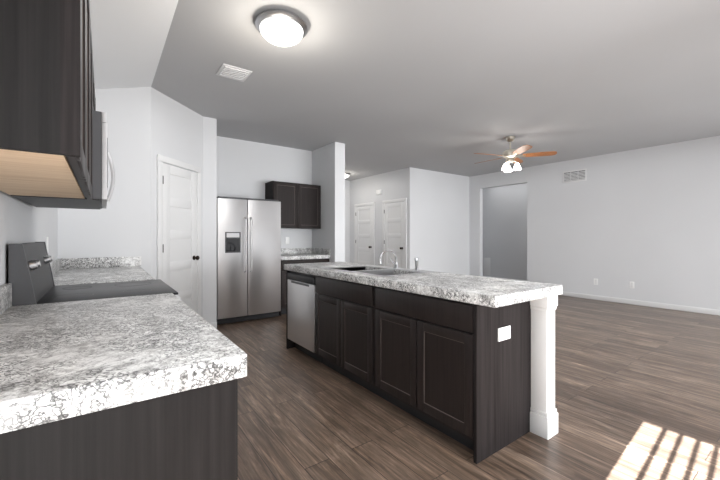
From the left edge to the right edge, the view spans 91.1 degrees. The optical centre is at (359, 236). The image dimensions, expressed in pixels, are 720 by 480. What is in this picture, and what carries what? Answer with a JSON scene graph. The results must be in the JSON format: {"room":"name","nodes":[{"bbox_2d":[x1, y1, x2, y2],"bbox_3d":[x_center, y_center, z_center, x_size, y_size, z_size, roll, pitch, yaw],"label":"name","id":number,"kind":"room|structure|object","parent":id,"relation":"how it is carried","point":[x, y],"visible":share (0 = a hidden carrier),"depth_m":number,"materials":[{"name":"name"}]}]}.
{"room":"kitchen","nodes":[
{"label":"kitchen","id":0,"kind":"room"},
{"bbox_2d":[0,191,59,285],"bbox_3d":[-1.459,-0.205,1.319,0.120,2.850,7.950,0,0,-36],"label":"wall","id":1,"kind":"structure","parent":0,"point":[20,221],"depth_m":1.88,"materials":[{"name":"paint"}]},
{"bbox_2d":[0,0,91,183],"bbox_3d":[-0.861,-0.549,0.860,0.300,0.722,0.450,0,0,-36],"label":"upper cabinet","id":2,"kind":"object","parent":1,"relation":"attached to","point":[47,97],"depth_m":0.74,"materials":[{"name":"brown wood"}]},
{"bbox_2d":[0,188,91,199],"bbox_3d":[-1.277,-0.549,1.430,0.298,0.722,0.438,0,0,-36],"label":"upper cabinet","id":3,"kind":"object","parent":1,"relation":"attached to","point":[42,194],"depth_m":1.50,"materials":[{"name":"brown wood"}]},
{"bbox_2d":[0,50,95,195],"bbox_3d":[-1.071,-0.549,1.147,0.298,0.722,0.490,0,0,-36],"label":"upper cabinet","id":4,"kind":"object","parent":1,"relation":"attached to","point":[8,185],"depth_m":1.29,"materials":[{"name":"brown wood"}]},
{"bbox_2d":[8,110,114,209],"bbox_3d":[-1.589,-0.396,1.948,0.396,0.432,0.748,0,0,-36],"label":"microwave","id":5,"kind":"object","parent":1,"relation":"attached to","point":[101,157],"visible":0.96,"depth_m":1.73,"materials":[{"name":"grey metal"}]},
{"bbox_2d":[60,87,151,275],"bbox_3d":[-2.538,-0.205,3.545,0.750,2.850,0.120,0,0,-36],"label":"wall","id":6,"kind":"structure","parent":0,"point":[124,228],"depth_m":3.57,"materials":[{"name":"paint"}]},
{"bbox_2d":[152,88,215,322],"bbox_3d":[-2.197,-0.205,4.195,0.735,2.850,0.510,0,0,-36],"label":"wall","id":7,"kind":"structure","parent":0,"point":[179,133],"depth_m":4.49,"materials":[{"name":"paint"}]},
{"bbox_2d":[157,154,200,315],"bbox_3d":[-2.116,0.164,4.169,0.550,2.112,0.550,0,0,-36],"label":"pantry door","id":8,"kind":"structure","parent":7,"relation":"in","point":[179,230],"depth_m":4.16,"materials":[{"name":"white wood"}]},
{"bbox_2d":[216,119,219,321],"bbox_3d":[-2.215,-0.205,5.022,0.130,2.850,0.830,0,0,-36],"label":"wall","id":9,"kind":"structure","parent":0,"point":[217,137],"depth_m":4.72,"materials":[{"name":"paint"}]},
{"bbox_2d":[220,137,311,247],"bbox_3d":[-2.235,-0.205,5.595,3.650,2.850,0.120,0,0,-36],"label":"wall","id":10,"kind":"structure","parent":0,"point":[245,166],"depth_m":5.94,"materials":[{"name":"paint"}]},
{"bbox_2d":[265,181,320,228],"bbox_3d":[-1.147,-0.528,6.098,0.890,0.764,0.336,0,0,-36],"label":"upper cabinet","id":11,"kind":"object","parent":10,"relation":"attached to","point":[300,206],"visible":0.9,"depth_m":5.96,"materials":[{"name":"brown wood"}]},
{"bbox_2d":[312,142,347,261],"bbox_3d":[-0.569,-0.205,6.236,0.200,2.850,0.800,0,0,-36],"label":"wall","id":12,"kind":"structure","parent":0,"point":[328,161],"depth_m":5.97,"materials":[{"name":"paint"}]},
{"bbox_2d":[348,167,415,268],"bbox_3d":[0.474,-0.205,8.985,0.120,2.850,2.380,0,0,-36],"label":"wall","id":13,"kind":"structure","parent":0,"point":[397,184],"depth_m":8.80,"materials":[{"name":"paint"}]},
{"bbox_2d":[354,202,374,264],"bbox_3d":[0.086,0.164,9.345,0.084,2.112,0.880,0,0,-36],"label":"hall door","id":14,"kind":"structure","parent":13,"relation":"in","point":[364,234],"depth_m":9.34,"materials":[{"name":"white wood"}]},
{"bbox_2d":[382,198,406,268],"bbox_3d":[0.788,0.164,8.378,0.084,2.112,0.850,0,0,-36],"label":"hall door","id":15,"kind":"structure","parent":13,"relation":"in","point":[394,227],"depth_m":8.38,"materials":[{"name":"white wood"}]},
{"bbox_2d":[90,0,719,180],"bbox_3d":[1.715,-1.502,5.202,9.820,0.355,10.800,0,0,-36],"label":"ceiling","id":16,"kind":"structure","parent":0,"point":[376,87],"depth_m":3.39,"materials":[{"name":"paint"}]},
{"bbox_2d":[216,63,251,81],"bbox_3d":[-1.213,-1.572,3.396,0.270,0.016,0.270,0,0,-36],"label":"ceiling vent","id":17,"kind":"object","parent":16,"relation":"in","point":[233,72],"visible":1,"depth_m":3.37,"materials":[{"name":"white metal"}]},
{"bbox_2d":[255,10,307,46],"bbox_3d":[-0.579,-1.495,2.608,0.380,0.170,0.380,0,0,-36],"label":"kitchen ceiling light","id":18,"kind":"object","parent":16,"relation":"attached to","point":[281,28],"visible":1,"depth_m":2.51,"materials":[{"name":"white glass"}]},
{"bbox_2d":[474,136,556,171],"bbox_3d":[2.348,-1.317,5.629,1.256,0.525,1.213,0,0,-36],"label":"ceiling fan","id":19,"kind":"object","parent":16,"relation":"hanging from","point":[509,155],"visible":1,"depth_m":5.50,"materials":[{"name":"brown wood"}]},
{"bbox_2d":[416,168,471,274],"bbox_3d":[2.010,-0.205,8.691,1.980,2.850,0.140,0,0,-36],"label":"wall","id":20,"kind":"structure","parent":0,"point":[443,200],"depth_m":8.66,"materials":[{"name":"paint"}]},
{"bbox_2d":[216,295,719,479],"bbox_3d":[1.602,1.280,5.119,10.100,0.120,10.800,0,0,-36],"label":"floor","id":21,"kind":"structure","parent":0,"point":[637,392],"depth_m":2.41,"materials":[{"name":"brown wood"}]},
{"bbox_2d":[9,242,180,305],"bbox_3d":[-1.451,0.625,2.049,0.727,1.191,0.756,0,0,-36],"label":"range","id":22,"kind":"object","parent":21,"relation":"on","point":[31,279],"visible":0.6,"depth_m":1.82,"materials":[{"name":"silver metal"}]},
{"bbox_2d":[0,256,246,479],"bbox_3d":[-1.538,0.710,2.095,0.656,1.020,3.389,0,0,-36],"label":"countertop","id":23,"kind":"structure","parent":21,"relation":"on","point":[143,387],"depth_m":0.84,"materials":[{"name":"grey stone"}]},
{"bbox_2d":[217,196,280,324],"bbox_3d":[-1.768,0.330,5.351,0.920,1.780,0.807,0,0,-36],"label":"refrigerator","id":24,"kind":"object","parent":21,"relation":"on","point":[248,258],"visible":0.81,"depth_m":5.06,"materials":[{"name":"grey metal"}]},
{"bbox_2d":[279,248,329,315],"bbox_3d":[-1.055,0.710,5.964,0.898,1.020,0.661,0,0,-36],"label":"countertop","id":25,"kind":"structure","parent":21,"relation":"on","point":[301,255],"depth_m":5.74,"materials":[{"name":"grey stone"}]},
{"bbox_2d":[287,272,321,362],"bbox_3d":[-0.359,0.802,3.787,0.639,0.835,0.598,0,0,-36],"label":"dishwasher","id":26,"kind":"object","parent":21,"relation":"on","point":[301,308],"visible":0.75,"depth_m":3.57,"materials":[{"name":"grey metal"}]},
{"bbox_2d":[286,270,560,463],"bbox_3d":[0.218,0.790,3.031,0.675,0.860,2.551,0,0,-36],"label":"kitchen island","id":27,"kind":"object","parent":21,"relation":"on","point":[468,361],"depth_m":2.17,"materials":[{"name":"brown wood"}]},
{"bbox_2d":[284,262,562,309],"bbox_3d":[0.217,0.330,3.053,0.730,0.060,2.595,0,0,-36],"label":"island countertop","id":28,"kind":"structure","parent":27,"relation":"on","point":[474,290],"depth_m":2.33,"materials":[{"name":"white stone"}]},
{"bbox_2d":[356,270,391,273],"bbox_3d":[0.122,0.395,3.166,0.450,0.190,0.030,0,0,-36],"label":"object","id":29,"kind":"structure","parent":28,"relation":"in","point":[357,271],"depth_m":3.16,"materials":[{"name":"silver metal"}]},
{"bbox_2d":[472,135,719,309],"bbox_3d":[5.185,-0.205,6.159,0.120,2.850,7.970,0,0,-36],"label":"wall","id":30,"kind":"structure","parent":0,"point":[646,221],"depth_m":6.62,"materials":[{"name":"paint"}]},
{"bbox_2d":[483,276,526,280],"bbox_3d":[4.241,1.177,9.385,0.014,0.085,3.960,0,0,-36],"label":"baseboard","id":31,"kind":"structure","parent":30,"relation":"attached to","point":[483,276],"depth_m":9.72,"materials":[{"name":"white wood"}]},
{"bbox_2d":[563,168,586,182],"bbox_3d":[4.361,-1.240,7.179,0.014,0.240,0.450,0,0,-36],"label":"air vent","id":32,"kind":"object","parent":30,"relation":"in","point":[575,175],"visible":1,"depth_m":7.16,"materials":[{"name":"white metal"}]},
{"bbox_2d":[561,291,719,315],"bbox_3d":[5.624,1.177,5.439,0.017,0.085,6.290,0,0,-36],"label":"baseboard","id":33,"kind":"structure","parent":30,"relation":"attached to","point":[655,304],"depth_m":6.22,"materials":[{"name":"white wood"}]}
]}

